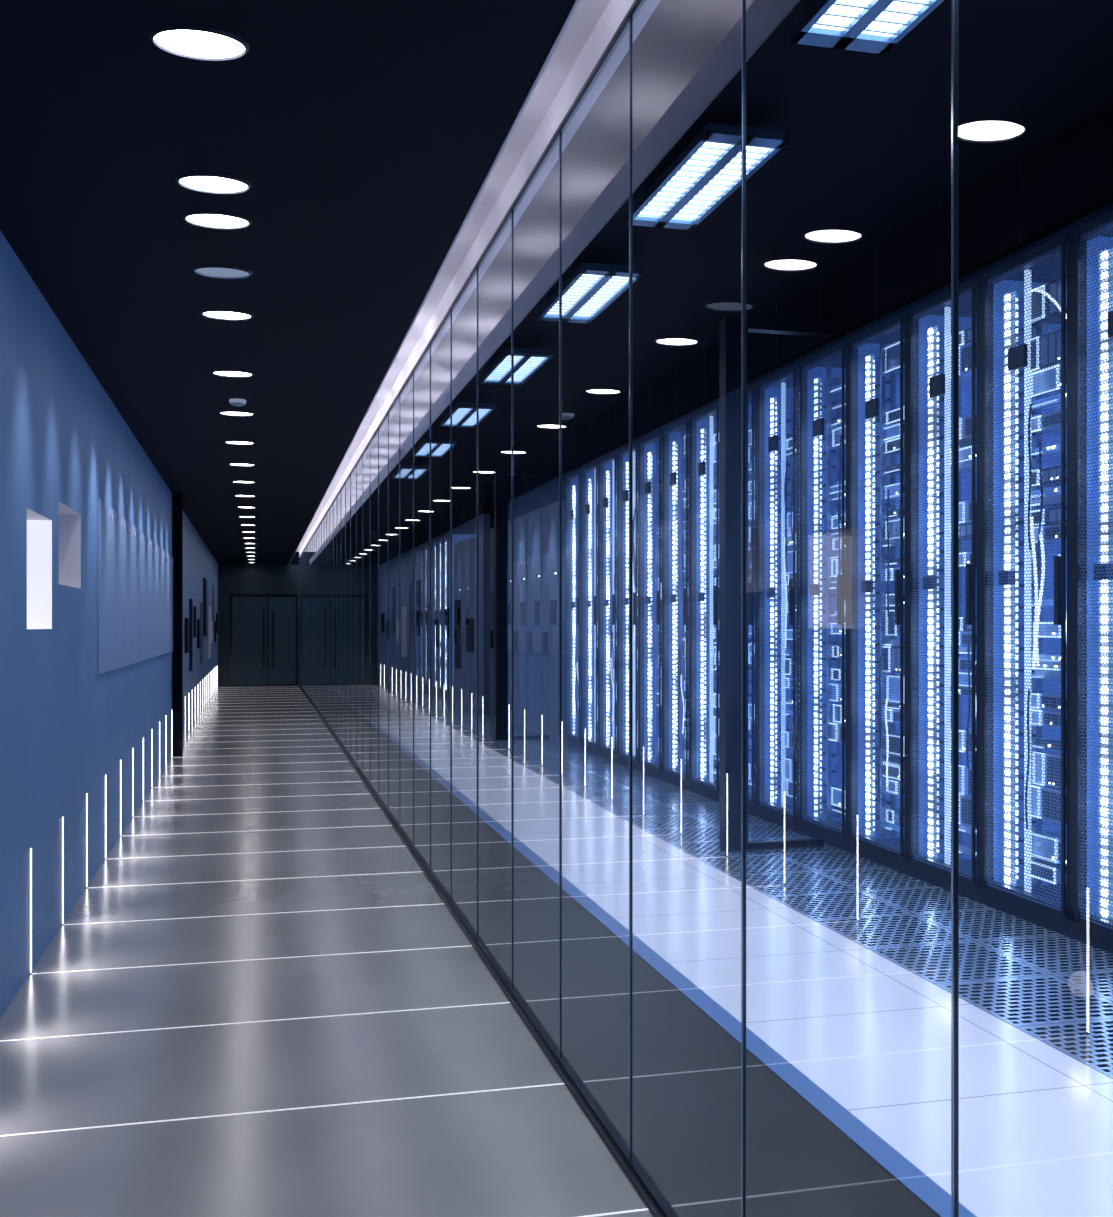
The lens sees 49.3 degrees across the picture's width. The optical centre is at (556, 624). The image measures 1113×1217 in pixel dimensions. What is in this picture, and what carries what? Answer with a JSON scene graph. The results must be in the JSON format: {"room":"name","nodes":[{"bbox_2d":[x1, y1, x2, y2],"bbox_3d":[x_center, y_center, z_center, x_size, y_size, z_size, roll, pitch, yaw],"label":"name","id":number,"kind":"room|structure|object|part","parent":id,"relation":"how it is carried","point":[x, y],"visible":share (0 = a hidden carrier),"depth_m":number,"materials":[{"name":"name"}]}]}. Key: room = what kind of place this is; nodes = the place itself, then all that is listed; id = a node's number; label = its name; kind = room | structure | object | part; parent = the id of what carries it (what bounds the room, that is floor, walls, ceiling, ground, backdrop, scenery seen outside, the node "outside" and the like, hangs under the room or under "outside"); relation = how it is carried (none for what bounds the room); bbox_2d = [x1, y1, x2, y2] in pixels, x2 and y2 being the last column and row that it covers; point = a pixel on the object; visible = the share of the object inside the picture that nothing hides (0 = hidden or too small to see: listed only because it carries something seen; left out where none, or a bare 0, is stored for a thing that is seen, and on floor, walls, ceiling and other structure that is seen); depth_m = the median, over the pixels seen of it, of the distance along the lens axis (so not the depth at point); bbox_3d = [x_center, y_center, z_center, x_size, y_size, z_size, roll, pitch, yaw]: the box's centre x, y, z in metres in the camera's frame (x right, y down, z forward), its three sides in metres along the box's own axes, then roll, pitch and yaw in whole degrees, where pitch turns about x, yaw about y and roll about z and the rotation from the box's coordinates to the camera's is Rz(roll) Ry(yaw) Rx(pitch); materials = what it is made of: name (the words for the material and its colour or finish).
{"room":"data center corridor","nodes":[
{"label":"data center corridor","id":0,"kind":"room"},
{"bbox_2d":[0,231,217,1018],"bbox_3d":[-4.713,0.000,14.288,0.300,3.200,36.000,0,0,-14],"label":"wall","id":1,"kind":"structure","parent":0,"point":[65,446],"depth_m":6.42,"materials":[{"name":"blue paint"}]},
{"bbox_2d":[29,846,31,973],"bbox_3d":[-2.410,1.305,5.564,0.006,0.580,0.032,0,0,-14],"label":"wall light","id":2,"kind":"object","parent":1,"relation":"attached to","point":[30,848],"visible":1,"depth_m":5.56,"materials":[{"name":"white plastic"}]},
{"bbox_2d":[62,815,62,923],"bbox_3d":[-2.634,1.305,6.474,0.006,0.580,0.032,0,0,-14],"label":"wall light","id":3,"kind":"object","parent":1,"relation":"attached to","point":[62,815],"visible":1,"depth_m":6.47,"materials":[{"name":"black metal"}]},
{"bbox_2d":[86,792,86,886],"bbox_3d":[-2.858,1.305,7.384,0.006,0.580,0.032,0,0,-14],"label":"wall light","id":4,"kind":"object","parent":1,"relation":"attached to","point":[86,792],"visible":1,"depth_m":7.38,"materials":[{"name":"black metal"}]},
{"bbox_2d":[105,773,105,857],"bbox_3d":[-3.082,1.305,8.294,0.006,0.580,0.032,0,0,-14],"label":"wall light","id":5,"kind":"object","parent":1,"relation":"attached to","point":[105,773],"visible":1,"depth_m":8.29,"materials":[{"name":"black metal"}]},
{"bbox_2d":[120,759,120,834],"bbox_3d":[-3.305,1.305,9.204,0.006,0.580,0.032,0,0,-14],"label":"wall light","id":6,"kind":"object","parent":1,"relation":"attached to","point":[120,759],"visible":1,"depth_m":9.20,"materials":[{"name":"white plastic"}]},
{"bbox_2d":[132,747,132,816],"bbox_3d":[-3.529,1.305,10.114,0.006,0.580,0.032,0,0,-14],"label":"wall light","id":7,"kind":"object","parent":1,"relation":"attached to","point":[132,747],"visible":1,"depth_m":10.10,"materials":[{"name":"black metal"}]},
{"bbox_2d":[97,499,172,673],"bbox_3d":[-3.815,-0.250,11.316,0.024,1.140,7.080,0,0,-14],"label":"wall panel","id":8,"kind":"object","parent":1,"relation":"attached to","point":[135,575],"depth_m":9.76,"materials":[{"name":"paint"}]},
{"bbox_3d":[-3.815,-0.250,11.316,0.024,1.140,7.080,0,0,-14],"label":"wall panel","id":9,"kind":"part","parent":8,"relation":"part of","materials":[{"name":"blue"}]},
{"bbox_2d":[143,738,143,799],"bbox_3d":[-3.753,1.305,11.024,0.006,0.580,0.032,0,0,-14],"label":"wall light","id":10,"kind":"object","parent":1,"relation":"attached to","point":[143,738],"visible":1,"depth_m":11.02,"materials":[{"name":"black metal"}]},
{"bbox_2d":[159,721,159,775],"bbox_3d":[-4.200,1.305,12.844,0.006,0.580,0.032,0,0,-14],"label":"wall light","id":11,"kind":"object","parent":1,"relation":"attached to","point":[159,721],"visible":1,"depth_m":12.84,"materials":[{"name":"white plastic"}]},
{"bbox_2d":[171,709,171,756],"bbox_3d":[-4.648,1.305,14.663,0.006,0.580,0.032,0,0,-14],"label":"wall light","id":12,"kind":"object","parent":1,"relation":"attached to","point":[171,709],"visible":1,"depth_m":14.65,"materials":[{"name":"white plastic"}]},
{"bbox_2d":[185,697,185,735],"bbox_3d":[-5.319,1.305,17.393,0.006,0.580,0.032,0,0,-14],"label":"wall light","id":13,"kind":"object","parent":1,"relation":"attached to","point":[185,697],"visible":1,"depth_m":17.40,"materials":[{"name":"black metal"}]},
{"bbox_2d":[200,682,200,712],"bbox_3d":[-6.437,1.305,21.943,0.006,0.580,0.032,0,0,-14],"label":"wall light","id":14,"kind":"object","parent":1,"relation":"attached to","point":[200,682],"visible":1,"depth_m":21.93,"materials":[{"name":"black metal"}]},
{"bbox_2d":[185,578,217,670],"bbox_3d":[-6.921,-0.100,23.964,0.028,1.600,13.848,0,0,-14],"label":"trim","id":15,"kind":"structure","parent":1,"relation":"attached to","point":[205,625],"depth_m":21.90,"materials":[{"name":"black"}]},
{"bbox_2d":[202,679,202,709],"bbox_3d":[-6.661,1.305,22.852,0.006,0.580,0.032,0,0,-14],"label":"wall light","id":16,"kind":"object","parent":1,"relation":"attached to","point":[202,679],"visible":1,"depth_m":22.84,"materials":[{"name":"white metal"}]},
{"bbox_2d":[218,564,298,685],"bbox_3d":[-8.014,0.000,32.115,2.402,3.200,0.200,0,0,-14],"label":"wall","id":17,"kind":"structure","parent":0,"point":[232,578],"depth_m":31.95,"materials":[{"name":"paint"}]},
{"bbox_2d":[230,594,297,685],"bbox_3d":[-7.717,0.389,32.013,1.740,2.418,0.139,0,0,-14],"label":"door","id":18,"kind":"structure","parent":17,"relation":"in","point":[263,627],"depth_m":31.99,"materials":[{"name":"black"}]},
{"bbox_2d":[0,0,580,564],"bbox_3d":[-3.832,-1.663,14.505,2.115,0.135,36.000,0,0,-14],"label":"ceiling","id":19,"kind":"structure","parent":0,"point":[366,136],"depth_m":4.49,"materials":[{"name":"black"}]},
{"bbox_2d":[149,25,249,60],"bbox_3d":[-0.979,-1.595,3.333,0.265,0.010,0.186,0,0,-14],"label":"recessed light","id":20,"kind":"object","parent":19,"relation":"in","point":[188,41],"depth_m":3.33,"materials":[{"name":"plastic"}]},
{"bbox_2d":[176,173,251,193],"bbox_3d":[-1.239,-1.595,4.391,0.265,0.010,0.186,0,0,-14],"label":"recessed light","id":21,"kind":"object","parent":19,"relation":"in","point":[201,182],"depth_m":4.39,"materials":[{"name":"plastic"}]},
{"bbox_2d":[182,211,251,228],"bbox_3d":[-1.337,-1.595,4.789,0.265,0.010,0.186,0,0,-14],"label":"recessed light","id":22,"kind":"object","parent":19,"relation":"in","point":[209,219],"depth_m":4.79,"materials":[{"name":"plastic"}]},
{"bbox_2d":[192,265,252,278],"bbox_3d":[-1.509,-1.595,5.488,0.265,0.010,0.186,0,0,-14],"label":"ceiling speaker","id":23,"kind":"object","parent":19,"relation":"in","point":[215,271],"depth_m":5.48},
{"bbox_2d":[200,309,253,319],"bbox_3d":[-1.695,-1.595,6.246,0.265,0.010,0.186,0,0,-14],"label":"recessed light","id":24,"kind":"object","parent":19,"relation":"in","point":[223,314],"depth_m":6.24,"materials":[{"name":"plastic"}]},
{"bbox_2d":[211,370,253,376],"bbox_3d":[-2.054,-1.595,7.702,0.265,0.010,0.186,0,0,-14],"label":"recessed light","id":25,"kind":"object","parent":19,"relation":"in","point":[227,373],"depth_m":7.70,"materials":[{"name":"plastic"}]},
{"bbox_2d":[219,411,254,415],"bbox_3d":[-2.412,-1.595,9.159,0.265,0.010,0.186,0,0,-14],"label":"recessed light","id":26,"kind":"object","parent":19,"relation":"in","point":[230,413],"depth_m":9.16,"materials":[{"name":"plastic"}]},
{"bbox_2d":[229,399,245,406],"bbox_3d":[-2.268,-1.580,8.638,0.120,0.040,0.120,0,0,-14],"label":"smoke detector","id":27,"kind":"object","parent":19,"relation":"attached to","point":[235,402],"visible":1,"depth_m":8.60,"materials":[{"name":"blue"}]},
{"bbox_2d":[224,440,254,444],"bbox_3d":[-2.770,-1.595,10.616,0.265,0.010,0.186,0,0,-14],"label":"recessed light","id":28,"kind":"object","parent":19,"relation":"in","point":[239,442],"depth_m":10.62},
{"bbox_2d":[228,463,255,465],"bbox_3d":[-3.128,-1.595,12.072,0.265,0.010,0.186,0,0,-14],"label":"recessed light","id":29,"kind":"object","parent":19,"relation":"in","point":[233,464],"depth_m":12.07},
{"bbox_2d":[232,480,254,482],"bbox_3d":[-3.486,-1.595,13.529,0.265,0.010,0.186,0,0,-14],"label":"recessed light","id":30,"kind":"object","parent":19,"relation":"in","point":[236,481],"depth_m":13.50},
{"bbox_2d":[234,495,255,496],"bbox_3d":[-3.844,-1.595,14.986,0.265,0.010,0.186,0,0,-14],"label":"recessed light","id":31,"kind":"object","parent":19,"relation":"in","point":[234,495],"depth_m":14.96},
{"bbox_2d":[236,506,255,507],"bbox_3d":[-4.202,-1.595,16.442,0.265,0.010,0.186,0,0,-14],"label":"recessed light","id":32,"kind":"object","parent":19,"relation":"in","point":[236,506],"depth_m":16.44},
{"bbox_2d":[238,516,255,517],"bbox_3d":[-4.561,-1.595,17.899,0.265,0.010,0.186,0,0,-14],"label":"recessed light","id":33,"kind":"object","parent":19,"relation":"in","point":[238,516],"depth_m":17.85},
{"bbox_2d":[296,0,660,556],"bbox_3d":[-2.792,-2.135,14.760,0.627,0.830,36.000,0,0,-14],"label":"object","id":34,"kind":"structure","parent":19,"relation":"attached to","point":[595,40],"depth_m":4.98,"materials":[{"name":"white metal"}]},
{"bbox_2d":[0,684,1112,1216],"bbox_3d":[-1.695,1.635,15.030,6.515,0.130,36.000,0,0,-14],"label":"floor","id":35,"kind":"structure","parent":0,"point":[531,1151],"depth_m":4.90,"materials":[{"name":"tile"}]},
{"bbox_2d":[172,494,182,755],"bbox_3d":[-4.775,0.000,14.824,0.395,3.198,0.160,0,0,-14],"label":"pillar","id":36,"kind":"structure","parent":35,"relation":"on","point":[177,499],"depth_m":14.78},
{"bbox_2d":[299,557,299,683],"bbox_3d":[-6.791,-0.110,32.087,0.001,3.380,0.427,0,0,-14],"label":"glass pane","id":37,"kind":"object","parent":35,"relation":"in","point":[299,557],"visible":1,"depth_m":32.14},
{"bbox_2d":[300,556,300,685],"bbox_3d":[-6.636,-0.110,31.458,0.001,3.380,0.845,0,0,-14],"label":"glass pane","id":38,"kind":"object","parent":35,"relation":"in","point":[300,556],"visible":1,"depth_m":31.38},
{"bbox_2d":[301,554,301,686],"bbox_3d":[-6.432,-0.110,30.626,0.001,3.380,0.845,0,0,-14],"label":"glass pane","id":39,"kind":"object","parent":35,"relation":"in","point":[301,554],"visible":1,"depth_m":30.66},
{"bbox_2d":[302,553,302,688],"bbox_3d":[-6.227,-0.110,29.793,0.001,3.380,0.845,0,0,-14],"label":"glass pane","id":40,"kind":"object","parent":35,"relation":"in","point":[302,553],"visible":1,"depth_m":29.98,"materials":[{"name":"glass"}]},
{"bbox_2d":[303,549,304,690],"bbox_3d":[-6.022,-0.110,28.961,0.001,3.380,0.845,0,0,-14],"label":"glass pane","id":41,"kind":"object","parent":35,"relation":"in","point":[304,549],"visible":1,"depth_m":28.69,"materials":[{"name":"glass"}]},
{"bbox_2d":[305,548,305,692],"bbox_3d":[-5.818,-0.110,28.129,0.001,3.380,0.845,0,0,-14],"label":"glass pane","id":42,"kind":"object","parent":35,"relation":"in","point":[305,548],"visible":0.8,"depth_m":28.08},
{"bbox_2d":[306,546,306,693],"bbox_3d":[-5.613,-0.110,27.297,0.001,3.380,0.845,0,0,-14],"label":"glass pane","id":43,"kind":"object","parent":35,"relation":"in","point":[306,546],"visible":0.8,"depth_m":27.51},
{"bbox_2d":[308,543,308,696],"bbox_3d":[-5.408,-0.110,26.465,0.001,3.380,0.845,0,0,-14],"label":"glass pane","id":44,"kind":"object","parent":35,"relation":"in","point":[308,543],"visible":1,"depth_m":26.41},
{"bbox_2d":[309,540,310,699],"bbox_3d":[-5.204,-0.110,25.632,0.001,3.380,0.845,0,0,-14],"label":"glass pane","id":45,"kind":"object","parent":35,"relation":"in","point":[310,540],"visible":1,"depth_m":25.41,"materials":[{"name":"glass"}]},
{"bbox_2d":[311,538,311,700],"bbox_3d":[-4.999,-0.110,24.800,0.001,3.380,0.845,0,0,-14],"label":"glass pane","id":46,"kind":"object","parent":35,"relation":"in","point":[311,538],"visible":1,"depth_m":24.93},
{"bbox_2d":[313,535,313,703],"bbox_3d":[-4.795,-0.110,23.968,0.001,3.380,0.845,0,0,-14],"label":"glass pane","id":47,"kind":"object","parent":35,"relation":"in","point":[313,535],"visible":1,"depth_m":24.03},
{"bbox_2d":[315,531,315,706],"bbox_3d":[-4.590,-0.110,23.136,0.001,3.380,0.845,0,0,-14],"label":"glass pane","id":48,"kind":"object","parent":35,"relation":"in","point":[315,531],"visible":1,"depth_m":23.20,"materials":[{"name":"glass"}]},
{"bbox_2d":[317,527,318,710],"bbox_3d":[-4.385,-0.110,22.304,0.001,3.380,0.845,0,0,-14],"label":"glass pane","id":49,"kind":"object","parent":35,"relation":"in","point":[318,527],"visible":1,"depth_m":22.05,"materials":[{"name":"glass"}]},
{"bbox_2d":[319,523,320,713],"bbox_3d":[-4.181,-0.110,21.471,0.001,3.380,0.845,0,0,-14],"label":"glass pane","id":50,"kind":"object","parent":35,"relation":"in","point":[320,523],"visible":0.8,"depth_m":21.34,"materials":[{"name":"glass"}]},
{"bbox_2d":[321,518,323,718],"bbox_3d":[-3.976,-0.110,20.639,0.001,3.380,0.845,0,0,-14],"label":"glass pane","id":51,"kind":"object","parent":35,"relation":"in","point":[322,522],"visible":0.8,"depth_m":20.68,"materials":[{"name":"glass"}]},
{"bbox_2d":[0,687,647,1216],"bbox_3d":[-3.985,1.599,16.274,2.042,0.002,30.929,0,0,-14],"label":"floor light lines","id":52,"kind":"object","parent":35,"relation":"on","point":[611,1213],"visible":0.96,"depth_m":5.62,"materials":[{"name":"white"}]},
{"bbox_2d":[324,515,325,720],"bbox_3d":[-3.771,-0.110,19.807,0.001,3.380,0.845,0,0,-14],"label":"glass pane","id":53,"kind":"object","parent":35,"relation":"in","point":[325,515],"visible":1,"depth_m":19.76,"materials":[{"name":"glass"}]},
{"bbox_2d":[327,509,329,726],"bbox_3d":[-3.567,-0.110,18.975,0.001,3.380,0.845,0,0,-14],"label":"glass pane","id":54,"kind":"object","parent":35,"relation":"in","point":[328,512],"visible":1,"depth_m":18.92,"materials":[{"name":"glass"}]},
{"bbox_2d":[330,504,332,730],"bbox_3d":[-3.362,-0.110,18.142,0.001,3.380,0.845,0,0,-14],"label":"glass pane","id":55,"kind":"object","parent":35,"relation":"in","point":[331,507],"visible":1,"depth_m":18.15,"materials":[{"name":"glass"}]},
{"bbox_2d":[333,497,336,736],"bbox_3d":[-3.157,-0.110,17.310,0.001,3.380,0.845,0,0,-14],"label":"glass pane","id":56,"kind":"object","parent":35,"relation":"in","point":[335,501],"visible":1,"depth_m":17.21,"materials":[{"name":"glass"}]},
{"bbox_2d":[337,491,340,742],"bbox_3d":[-2.953,-0.110,16.478,0.001,3.380,0.845,0,0,-14],"label":"glass pane","id":57,"kind":"object","parent":35,"relation":"in","point":[339,494],"visible":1,"depth_m":16.37,"materials":[{"name":"glass"}]},
{"bbox_2d":[341,484,344,748],"bbox_3d":[-2.748,-0.110,15.646,0.001,3.380,0.845,0,0,-14],"label":"glass pane","id":58,"kind":"object","parent":35,"relation":"in","point":[343,487],"visible":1,"depth_m":15.60,"materials":[{"name":"glass"}]},
{"bbox_2d":[346,476,349,755],"bbox_3d":[-2.544,-0.110,14.814,0.001,3.380,0.845,0,0,-14],"label":"glass pane","id":59,"kind":"object","parent":35,"relation":"in","point":[348,479],"visible":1,"depth_m":14.74,"materials":[{"name":"glass"}]},
{"bbox_2d":[351,466,355,763],"bbox_3d":[-2.339,-0.110,13.981,0.001,3.380,0.845,0,0,-14],"label":"glass pane","id":60,"kind":"object","parent":35,"relation":"in","point":[353,474],"visible":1,"depth_m":13.97,"materials":[{"name":"glass"}]},
{"bbox_2d":[356,457,361,772],"bbox_3d":[-2.134,-0.110,13.149,0.001,3.380,0.845,0,0,-14],"label":"glass pane","id":61,"kind":"object","parent":35,"relation":"in","point":[359,464],"visible":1,"depth_m":13.14,"materials":[{"name":"glass"}]},
{"bbox_2d":[363,444,369,783],"bbox_3d":[-1.930,-0.110,12.317,0.001,3.380,0.845,0,0,-14],"label":"glass pane","id":62,"kind":"object","parent":35,"relation":"in","point":[366,455],"visible":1,"depth_m":12.30,"materials":[{"name":"glass"}]},
{"bbox_2d":[370,431,377,795],"bbox_3d":[-1.725,-0.110,11.485,0.001,3.380,0.845,0,0,-14],"label":"glass pane","id":63,"kind":"object","parent":35,"relation":"in","point":[374,442],"visible":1,"depth_m":11.45,"materials":[{"name":"glass"}]},
{"bbox_2d":[379,414,387,809],"bbox_3d":[-1.520,-0.110,10.653,0.001,3.380,0.845,0,0,-14],"label":"glass pane","id":64,"kind":"object","parent":35,"relation":"in","point":[383,429],"visible":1,"depth_m":10.63,"materials":[{"name":"glass"}]},
{"bbox_2d":[388,396,398,825],"bbox_3d":[-1.316,-0.110,9.820,0.001,3.380,0.845,0,0,-14],"label":"glass pane","id":65,"kind":"object","parent":35,"relation":"in","point":[393,415],"visible":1,"depth_m":9.77,"materials":[{"name":"glass"}]},
{"bbox_2d":[400,374,412,845],"bbox_3d":[-1.111,-0.110,8.988,0.001,3.380,0.845,0,0,-14],"label":"glass pane","id":66,"kind":"object","parent":35,"relation":"in","point":[406,395],"visible":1,"depth_m":8.98,"materials":[{"name":"glass"}]},
{"bbox_2d":[414,346,429,869],"bbox_3d":[-0.907,-0.110,8.156,0.001,3.380,0.845,0,0,-14],"label":"glass pane","id":67,"kind":"object","parent":35,"relation":"in","point":[422,371],"visible":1,"depth_m":8.11,"materials":[{"name":"glass"}]},
{"bbox_2d":[430,313,449,898],"bbox_3d":[-0.702,-0.110,7.324,0.001,3.380,0.845,0,0,-14],"label":"glass pane","id":68,"kind":"object","parent":35,"relation":"in","point":[440,345],"visible":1,"depth_m":7.31,"materials":[{"name":"glass"}]},
{"bbox_2d":[451,269,476,936],"bbox_3d":[-0.497,-0.110,6.492,0.001,3.380,0.845,0,0,-14],"label":"glass pane","id":69,"kind":"object","parent":35,"relation":"in","point":[464,312],"visible":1,"depth_m":6.56,"materials":[{"name":"glass"}]},
{"bbox_2d":[470,537,475,706],"bbox_3d":[-1.364,-0.052,24.112,0.935,3.300,1.000,0,0,-14],"label":"tall cabinet","id":70,"kind":"object","parent":35,"relation":"on","point":[472,539],"visible":0.04,"depth_m":23.53,"materials":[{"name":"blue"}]},
{"bbox_2d":[490,528,493,715],"bbox_3d":[-0.633,-0.052,21.140,0.935,3.300,1.000,0,0,-14],"label":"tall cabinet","id":71,"kind":"object","parent":35,"relation":"on","point":[492,529],"visible":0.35,"depth_m":21.25,"materials":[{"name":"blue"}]},
{"bbox_2d":[474,482,534,714],"bbox_3d":[-0.924,-0.475,22.145,1.020,4.150,0.850,0,0,-14],"label":"column","id":72,"kind":"structure","parent":35,"relation":"on","point":[486,515],"depth_m":21.69,"materials":[{"name":"black metal"}]},
{"bbox_2d":[508,521,510,722],"bbox_3d":[-0.390,-0.052,20.150,0.935,3.300,1.000,0,0,-14],"label":"tall cabinet","id":73,"kind":"object","parent":35,"relation":"on","point":[509,522],"visible":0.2,"depth_m":19.81,"materials":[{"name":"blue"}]},
{"bbox_2d":[514,514,527,728],"bbox_3d":[-0.146,-0.052,19.159,0.935,3.300,1.000,0,0,-14],"label":"tall cabinet","id":74,"kind":"object","parent":35,"relation":"on","point":[520,523],"visible":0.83,"depth_m":18.98,"materials":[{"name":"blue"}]},
{"bbox_2d":[494,467,553,739],"bbox_3d":[-0.453,-0.300,16.983,0.830,3.800,0.120,0,0,-14],"label":"door frame","id":75,"kind":"structure","parent":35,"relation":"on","point":[500,475],"depth_m":16.85,"materials":[{"name":"black metal"}]},
{"bbox_2d":[527,507,542,734],"bbox_3d":[0.097,-0.052,18.169,0.935,3.300,1.000,0,0,-14],"label":"tall cabinet","id":76,"kind":"object","parent":35,"relation":"on","point":[534,522],"visible":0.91,"depth_m":18.02,"materials":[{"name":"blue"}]},
{"bbox_2d":[542,501,567,741],"bbox_3d":[0.341,-0.052,17.178,0.935,3.300,1.000,0,0,-14],"label":"tall cabinet","id":77,"kind":"object","parent":35,"relation":"on","point":[550,516],"visible":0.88,"depth_m":16.92,"materials":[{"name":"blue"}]},
{"bbox_2d":[565,468,583,749],"bbox_3d":[0.642,-0.202,15.955,0.935,3.600,0.800,0,0,-14],"label":"rack","id":78,"kind":"object","parent":35,"relation":"on","point":[573,480],"visible":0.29,"depth_m":16.04,"materials":[{"name":"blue metal"}]},
{"bbox_2d":[581,460,600,756],"bbox_3d":[0.833,-0.202,15.178,0.935,3.600,0.800,0,0,-14],"label":"rack","id":79,"kind":"object","parent":35,"relation":"on","point":[589,473],"visible":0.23,"depth_m":15.23,"materials":[{"name":"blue metal"}]},
{"bbox_2d":[598,450,619,763],"bbox_3d":[1.024,-0.202,14.401,0.935,3.600,0.800,0,0,-14],"label":"rack","id":80,"kind":"object","parent":35,"relation":"on","point":[607,465],"visible":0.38,"depth_m":14.54,"materials":[{"name":"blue metal"}]},
{"bbox_2d":[617,440,640,771],"bbox_3d":[1.215,-0.202,13.624,0.935,3.600,0.800,0,0,-14],"label":"rack","id":81,"kind":"object","parent":35,"relation":"on","point":[623,453],"visible":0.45,"depth_m":13.76,"materials":[{"name":"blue metal"}]},
{"bbox_2d":[307,0,958,1216],"bbox_3d":[-2.543,-0.110,14.814,0.010,3.380,35.143,0,0,-14],"label":"joint","id":82,"kind":"object","parent":35,"relation":"in","point":[954,3],"visible":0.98,"depth_m":2.74,"materials":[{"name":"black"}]},
{"bbox_2d":[638,428,665,781],"bbox_3d":[1.406,-0.202,12.847,0.935,3.600,0.800,0,0,-14],"label":"rack","id":83,"kind":"object","parent":35,"relation":"on","point":[650,446],"visible":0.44,"depth_m":12.94,"materials":[{"name":"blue metal"}]},
{"bbox_2d":[662,415,692,791],"bbox_3d":[1.597,-0.202,12.070,0.935,3.600,0.800,0,0,-14],"label":"rack","id":84,"kind":"object","parent":35,"relation":"on","point":[675,436],"visible":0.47,"depth_m":12.13,"materials":[{"name":"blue metal"}]},
{"bbox_2d":[690,401,718,801],"bbox_3d":[1.788,-0.202,11.293,0.935,3.600,0.800,0,0,-14],"label":"rack","id":85,"kind":"object","parent":35,"relation":"on","point":[704,423],"visible":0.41,"depth_m":11.34,"materials":[{"name":"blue metal"}]},
{"bbox_2d":[748,383,759,817],"bbox_3d":[1.979,-0.202,10.517,0.935,3.600,0.800,0,0,-14],"label":"rack","id":86,"kind":"object","parent":35,"relation":"on","point":[753,810],"visible":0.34,"depth_m":10.12,"materials":[{"name":"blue metal"}]},
{"bbox_2d":[719,315,832,851],"bbox_3d":[1.581,-0.300,8.709,0.830,3.800,0.120,0,0,-14],"label":"door frame","id":87,"kind":"structure","parent":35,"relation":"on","point":[729,327],"depth_m":8.57,"materials":[{"name":"black metal"}]},
{"bbox_2d":[757,362,801,833],"bbox_3d":[2.170,-0.202,9.740,0.935,3.600,0.800,0,0,-14],"label":"rack","id":88,"kind":"object","parent":35,"relation":"on","point":[778,393],"visible":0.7,"depth_m":9.79,"materials":[{"name":"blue metal"}]},
{"bbox_2d":[799,338,851,853],"bbox_3d":[2.361,-0.202,8.963,0.935,3.600,0.800,0,0,-14],"label":"rack","id":89,"kind":"object","parent":35,"relation":"on","point":[823,376],"visible":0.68,"depth_m":9.02,"materials":[{"name":"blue metal"}]},
{"bbox_2d":[848,309,911,876],"bbox_3d":[2.552,-0.202,8.186,0.935,3.600,0.800,0,0,-14],"label":"rack","id":90,"kind":"object","parent":35,"relation":"on","point":[878,354],"visible":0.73,"depth_m":8.22,"materials":[{"name":"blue metal"}]},
{"bbox_2d":[908,274,985,904],"bbox_3d":[2.743,-0.202,7.409,0.935,3.600,0.800,0,0,-14],"label":"rack","id":91,"kind":"object","parent":35,"relation":"on","point":[929,321],"visible":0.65,"depth_m":7.45,"materials":[{"name":"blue metal"}]},
{"bbox_2d":[981,230,1077,940],"bbox_3d":[2.934,-0.202,6.632,0.935,3.600,0.800,0,0,-14],"label":"rack","id":92,"kind":"object","parent":35,"relation":"on","point":[1026,299],"visible":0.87,"depth_m":6.65,"materials":[{"name":"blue metal"}]},
{"bbox_2d":[1072,210,1112,953],"bbox_3d":[3.125,-0.202,5.856,0.935,3.600,0.800,0,0,-14],"label":"rack","id":93,"kind":"object","parent":35,"relation":"on","point":[1092,241],"visible":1,"depth_m":6.06,"materials":[{"name":"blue metal"}]},
{"bbox_2d":[471,0,1112,493],"bbox_3d":[-0.510,-2.600,15.322,4.073,0.100,36.000,0,0,-14],"label":"ceiling","id":94,"kind":"structure","parent":0,"point":[867,154],"depth_m":6.69,"materials":[{"name":"paint"}]},
{"bbox_2d":[473,397,495,427],"bbox_3d":[-1.042,-2.475,14.058,0.430,0.150,1.400,0,0,-14],"label":"light","id":95,"kind":"object","parent":94,"relation":"hanging from","point":[485,409],"depth_m":13.65,"materials":[{"name":"plastic"}]},
{"bbox_2d":[479,341,553,385],"bbox_3d":[-0.397,-2.475,11.436,0.430,0.150,1.400,0,0,-14],"label":"light","id":96,"kind":"object","parent":94,"relation":"hanging from","point":[527,361],"depth_m":11.30,"materials":[{"name":"plastic"}]},
{"bbox_2d":[537,257,642,322],"bbox_3d":[0.219,-2.475,8.931,0.430,0.150,1.400,0,0,-14],"label":"light","id":97,"kind":"object","parent":94,"relation":"attached to","point":[592,287],"depth_m":8.79,"materials":[{"name":"plastic"}]},
{"bbox_2d":[624,119,789,229],"bbox_3d":[0.780,-2.475,6.649,0.430,0.150,1.400,0,0,-14],"label":"light","id":98,"kind":"object","parent":94,"relation":"attached to","point":[708,170],"depth_m":6.51,"materials":[{"name":"plastic"}]},
{"bbox_2d":[470,100,1112,532],"bbox_3d":[0.800,-2.315,15.643,0.976,0.470,36.000,0,0,-14],"label":"header","id":99,"kind":"object","parent":94,"relation":"attached to","point":[1065,182],"visible":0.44,"depth_m":7.88,"materials":[{"name":"black paint"}]},
{"bbox_2d":[790,0,943,54],"bbox_3d":[1.339,-2.475,4.376,0.430,0.150,1.400,0,0,-14],"label":"light","id":100,"kind":"object","parent":94,"relation":"attached to","point":[870,26],"depth_m":4.87,"materials":[{"name":"plastic"}]}
]}

